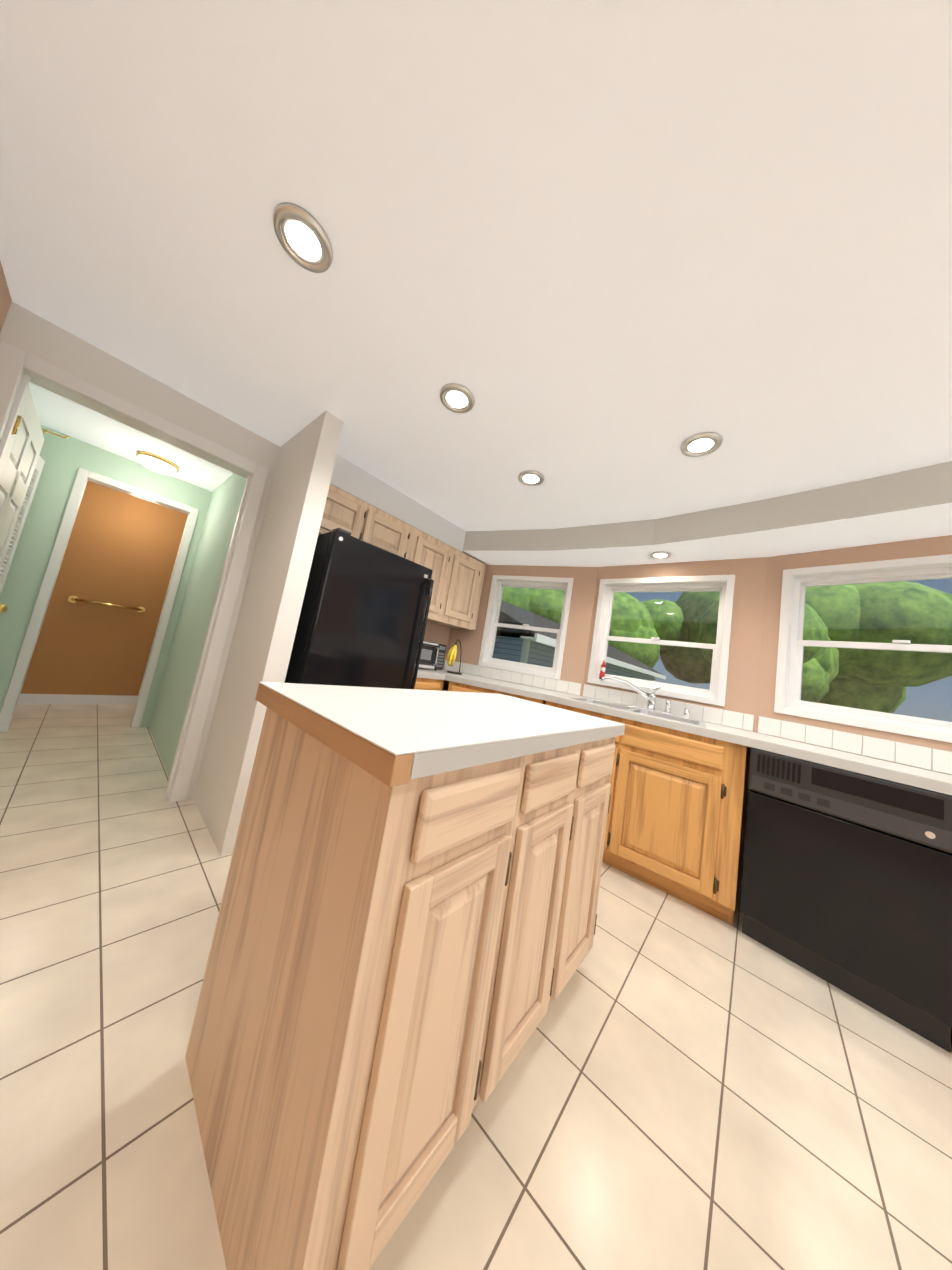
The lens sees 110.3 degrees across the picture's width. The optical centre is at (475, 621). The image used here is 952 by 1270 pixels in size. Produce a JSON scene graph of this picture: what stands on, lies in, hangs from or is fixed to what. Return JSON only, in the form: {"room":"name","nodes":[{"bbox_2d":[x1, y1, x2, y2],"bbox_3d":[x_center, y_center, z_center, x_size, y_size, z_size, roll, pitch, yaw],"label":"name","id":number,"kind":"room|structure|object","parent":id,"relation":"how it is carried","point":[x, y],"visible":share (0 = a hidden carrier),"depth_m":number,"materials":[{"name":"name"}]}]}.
{"room":"kitchen","nodes":[
{"label":"kitchen","id":0,"kind":"room"},
{"bbox_2d":[0,261,11,331],"bbox_3d":[-0.053,-0.131,-0.642,5.839,2.300,0.120,4,-8,41],"label":"wall","id":1,"kind":"structure","parent":0,"point":[5,300],"depth_m":1.38,"materials":[{"name":"beige paint"}]},
{"bbox_2d":[0,425,203,724],"bbox_3d":[-3.210,-0.272,2.789,0.110,2.300,1.050,4,-8,41],"label":"wall","id":2,"kind":"structure","parent":0,"point":[122,548],"depth_m":3.32,"materials":[{"name":"green paint"}]},
{"bbox_2d":[0,456,44,594],"bbox_3d":[-3.262,-0.222,2.185,0.028,2.010,0.501,15,-8,-40],"label":"louver panel","id":3,"kind":"object","parent":2,"relation":"attached to","point":[9,555],"visible":0.44,"depth_m":2.40,"materials":[{"name":"white wood"}]},
{"bbox_2d":[41,428,68,437],"bbox_3d":[-2.814,-1.241,2.138,0.040,0.064,0.238,4,-8,41],"label":"railing","id":4,"kind":"object","parent":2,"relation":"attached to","point":[45,431],"visible":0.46,"depth_m":2.17,"materials":[{"name":"gold metal"}]},
{"bbox_2d":[17,694,137,703],"bbox_3d":[-4.061,0.770,3.295,0.011,0.090,2.540,4,-8,41],"label":"baseboard","id":5,"kind":"structure","parent":2,"relation":"attached to","point":[66,699],"depth_m":3.32,"materials":[{"name":"white wood"}]},
{"bbox_2d":[0,467,198,731],"bbox_3d":[-3.149,-0.144,2.857,0.128,2.085,0.762,4,-8,41],"label":"door frame","id":6,"kind":"structure","parent":2,"relation":"attached to","point":[83,476],"depth_m":2.67,"materials":[{"name":"white wood"}]},
{"bbox_2d":[68,596,144,612],"bbox_3d":[-3.821,-0.178,3.447,0.075,0.070,0.550,4,-8,41],"label":"grab bar","id":7,"kind":"object","parent":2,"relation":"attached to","point":[73,599],"visible":1,"depth_m":3.40,"materials":[{"name":"gold metal"}]},
{"bbox_2d":[140,473,246,776],"bbox_3d":[-2.248,-0.117,2.732,1.650,2.300,0.150,4,-8,41],"label":"wall","id":8,"kind":"structure","parent":0,"point":[164,716],"depth_m":2.72,"materials":[{"name":"green paint"}]},
{"bbox_2d":[0,301,450,798],"bbox_3d":[-1.366,-0.006,2.404,0.120,2.300,3.205,4,-8,41],"label":"wall","id":9,"kind":"structure","parent":0,"point":[28,331],"depth_m":1.81,"materials":[{"name":"beige paint"}]},
{"bbox_2d":[0,384,43,612],"bbox_3d":[-2.617,-0.162,1.719,0.878,2.018,0.182,4,-8,40],"label":"hall door","id":10,"kind":"structure","parent":9,"relation":"in","point":[21,453],"depth_m":1.80,"materials":[{"name":"white wood"}]},
{"bbox_2d":[0,340,268,801],"bbox_3d":[-1.937,-0.081,1.742,0.154,2.112,1.044,4,-8,41],"label":"door frame","id":11,"kind":"structure","parent":9,"relation":"attached to","point":[20,369],"depth_m":1.96,"materials":[{"name":"white wood"}]},
{"bbox_2d":[318,484,417,561],"bbox_3d":[-0.916,-0.699,2.509,0.345,0.340,0.854,4,-8,41],"label":"upper cabinet","id":12,"kind":"object","parent":9,"relation":"attached to","point":[365,522],"depth_m":2.40,"materials":[{"name":"brown wood"}]},
{"bbox_2d":[414,530,485,629],"bbox_3d":[-0.370,-0.354,3.164,0.345,0.690,0.952,4,-8,41],"label":"upper cabinet","id":13,"kind":"object","parent":9,"relation":"attached to","point":[457,577],"depth_m":3.08,"materials":[{"name":"brown wood"}]},
{"bbox_2d":[193,410,343,855],"bbox_3d":[-1.231,-0.035,1.942,0.684,2.300,0.104,4,-8,41],"label":"wall","id":14,"kind":"structure","parent":0,"point":[261,646],"depth_m":1.80,"materials":[{"name":"beige paint"}]},
{"bbox_2d":[0,704,951,1269],"bbox_3d":[-0.571,1.204,1.278,9.200,0.060,5.800,4,-8,41],"label":"floor","id":15,"kind":"structure","parent":0,"point":[682,1084],"depth_m":0.89,"materials":[{"name":"tile"}]},
{"bbox_2d":[284,528,433,688],"bbox_3d":[-0.914,0.352,2.267,0.718,1.718,0.760,4,-8,41],"label":"fridge","id":16,"kind":"object","parent":15,"relation":"on","point":[364,613],"visible":0.48,"depth_m":2.02,"materials":[{"name":"black metal"}]},
{"bbox_2d":[185,682,624,1269],"bbox_3d":[-0.072,0.758,1.107,0.651,0.940,1.172,4,-8,41],"label":"kitchen island","id":17,"kind":"object","parent":15,"relation":"on","point":[403,936],"visible":1,"depth_m":0.64,"materials":[{"name":"brown wood"}]},
{"bbox_2d":[414,678,443,690],"bbox_3d":[-0.672,0.863,2.714,0.603,0.894,0.395,4,-8,41],"label":"base cabinet","id":18,"kind":"object","parent":15,"relation":"on","point":[421,683],"depth_m":2.59,"materials":[{"name":"brown wood"}]},
{"bbox_2d":[448,681,545,704],"bbox_3d":[0.062,0.963,2.507,0.738,0.894,0.257,4,-8,41],"label":"base cabinet","id":19,"kind":"object","parent":15,"relation":"on","point":[453,686],"depth_m":2.59,"materials":[{"name":"brown wood"}]},
{"bbox_2d":[546,701,569,710],"bbox_3d":[0.151,1.003,2.727,0.876,0.894,0.715,4,-8,41],"label":"base cabinet","id":20,"kind":"object","parent":15,"relation":"on","point":[553,704],"depth_m":2.33,"materials":[{"name":"brown wood"}]},
{"bbox_2d":[417,668,951,795],"bbox_3d":[1.665,0.586,1.387,5.836,0.380,1.282,4,-8,41],"label":"countertop","id":21,"kind":"structure","parent":20,"relation":"on","point":[895,772],"depth_m":1.86,"materials":[{"name":"laminate"}]},
{"bbox_2d":[415,641,446,670],"bbox_3d":[-0.546,0.284,2.965,0.370,0.244,0.442,4,-8,41],"label":"microwave","id":22,"kind":"object","parent":21,"relation":"on","point":[432,655],"visible":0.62,"depth_m":2.91,"materials":[{"name":"black plastic"}]},
{"bbox_2d":[447,639,461,674],"bbox_3d":[-0.195,0.318,3.066,0.150,0.316,0.211,4,-8,41],"label":"stand","id":23,"kind":"object","parent":21,"relation":"on","point":[451,655],"visible":0.98,"depth_m":2.99,"materials":[{"name":"metal"}]},
{"bbox_2d":[564,675,707,756],"bbox_3d":[1.102,0.595,2.297,0.853,0.380,0.586,4,-8,41],"label":"sink","id":24,"kind":"object","parent":21,"relation":"in","point":[666,719],"depth_m":2.25,"materials":[{"name":"silver metal"}]},
{"bbox_2d":[602,734,725,915],"bbox_3d":[1.155,1.173,2.046,0.573,0.740,0.590,4,-8,41],"label":"base cabinet","id":25,"kind":"object","parent":15,"relation":"on","point":[673,825],"depth_m":1.85,"materials":[{"name":"brown wood"}]},
{"bbox_2d":[698,735,746,924],"bbox_3d":[1.406,1.121,1.902,0.187,0.894,0.528,4,-8,41],"label":"base cabinet","id":26,"kind":"object","parent":15,"relation":"on","point":[730,757],"depth_m":1.70,"materials":[{"name":"brown wood"}]},
{"bbox_2d":[740,748,951,1052],"bbox_3d":[1.675,1.127,1.544,0.434,0.891,0.600,15,-8,-41],"label":"dishwasher","id":27,"kind":"object","parent":15,"relation":"on","point":[846,886],"visible":1,"depth_m":1.37,"materials":[{"name":"black plastic"}]},
{"bbox_2d":[0,0,951,530],"bbox_3d":[-0.324,-1.162,1.374,9.200,0.080,5.350,4,-8,41],"label":"ceiling","id":28,"kind":"structure","parent":0,"point":[600,260],"depth_m":0.94,"materials":[{"name":"paint"}]},
{"bbox_2d":[136,450,179,474],"bbox_3d":[-2.672,-1.325,2.782,0.270,0.132,0.270,4,-8,41],"label":"light","id":29,"kind":"object","parent":28,"relation":"attached to","point":[156,463],"visible":0.96,"depth_m":2.72,"materials":[{"name":"white glass"}]},
{"bbox_2d":[273,202,332,272],"bbox_3d":[-0.538,-1.189,1.034,0.170,0.012,0.170,4,-8,41],"label":"recessed light","id":30,"kind":"object","parent":28,"relation":"in","point":[302,237],"visible":1,"depth_m":1.02,"materials":[{"name":"white glass"}]},
{"bbox_2d":[439,383,474,412],"bbox_3d":[-0.090,-1.053,1.568,0.170,0.012,0.170,4,-8,41],"label":"recessed light","id":31,"kind":"object","parent":28,"relation":"in","point":[457,398],"visible":0.98,"depth_m":1.56,"materials":[{"name":"white glass"}]},
{"bbox_2d":[518,470,543,485],"bbox_3d":[0.352,-0.916,2.120,0.170,0.012,0.170,4,-8,41],"label":"recessed light","id":32,"kind":"object","parent":28,"relation":"in","point":[530,478],"visible":0.98,"depth_m":2.11,"materials":[{"name":"white glass"}]},
{"bbox_2d":[680,432,722,456],"bbox_3d":[1.085,-0.852,1.599,0.170,0.012,0.170,4,-8,41],"label":"recessed light","id":33,"kind":"object","parent":28,"relation":"in","point":[701,444],"visible":0.98,"depth_m":1.59,"materials":[{"name":"white glass"}]},
{"bbox_2d":[330,454,951,566],"bbox_3d":[0.956,-0.753,1.763,4.139,0.211,2.137,4,-8,41],"label":"soffit","id":34,"kind":"structure","parent":0,"point":[913,504],"depth_m":2.12,"materials":[{"name":"paint"}]},
{"bbox_2d":[649,551,671,558],"bbox_3d":[1.389,-0.500,2.495,0.150,0.012,0.150,4,-8,41],"label":"recessed light","id":35,"kind":"object","parent":34,"relation":"in","point":[660,555],"visible":1,"depth_m":2.49,"materials":[{"name":"white glass"}]},
{"bbox_2d":[442,535,951,888],"bbox_3d":[1.891,0.455,1.639,5.916,2.300,0.993,4,-8,41],"label":"wall","id":36,"kind":"structure","parent":0,"point":[752,665],"depth_m":2.23,"materials":[{"name":"beige paint"}]},
{"bbox_2d":[478,575,573,679],"bbox_3d":[0.491,0.029,3.265,0.824,0.945,0.141,6,-7,27],"label":"window","id":37,"kind":"structure","parent":36,"relation":"in","point":[499,583],"depth_m":3.27,"materials":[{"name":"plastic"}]},
{"bbox_2d":[587,575,734,706],"bbox_3d":[1.431,0.108,2.637,0.950,0.920,0.141,4,-9,41],"label":"window","id":38,"kind":"structure","parent":36,"relation":"in","point":[723,585],"depth_m":2.57,"materials":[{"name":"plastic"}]},
{"bbox_2d":[599,661,605,678],"bbox_3d":[1.082,0.408,2.824,0.046,0.170,0.044,4,-8,41],"label":"gnome figurine","id":39,"kind":"object","parent":38,"relation":"on","point":[602,670],"visible":0.88,"depth_m":2.81,"materials":[{"name":"red ceramic"}]},
{"bbox_2d":[443,660,951,774],"bbox_3d":[1.228,0.519,1.778,4.662,0.103,1.282,4,-8,41],"label":"backsplash","id":40,"kind":"structure","parent":36,"relation":"attached to","point":[933,759],"depth_m":2.07,"materials":[{"name":"tile"}]},
{"bbox_2d":[774,554,951,742],"bbox_3d":[2.244,0.126,1.748,0.141,0.915,0.950,14,-8,-34],"label":"window","id":41,"kind":"structure","parent":36,"relation":"in","point":[792,643],"depth_m":1.89,"materials":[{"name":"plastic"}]},
{"label":"outside","id":42,"kind":"structure","parent":0,"visible":0},
{"bbox_3d":[3.925,5.035,25.050,52.000,0.100,36.700,4,-8,41],"label":"ground","id":43,"kind":"structure","parent":42,"visible":0},
{"bbox_2d":[493,600,665,680],"bbox_3d":[2.828,1.706,12.847,5.724,3.450,12.100,4,-8,41],"label":"house","id":44,"kind":"structure","parent":43,"relation":"on","point":[622,668],"depth_m":7.54,"materials":[{"name":"grey"}]},
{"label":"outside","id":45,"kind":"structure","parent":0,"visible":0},
{"bbox_2d":[502,581,951,712],"bbox_3d":[6.092,-0.859,16.588,26.852,9.495,28.289,4,-8,41],"label":"trees","id":46,"kind":"object","parent":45,"point":[830,671],"depth_m":15.57,"materials":[{"name":"green plant"}]}
]}

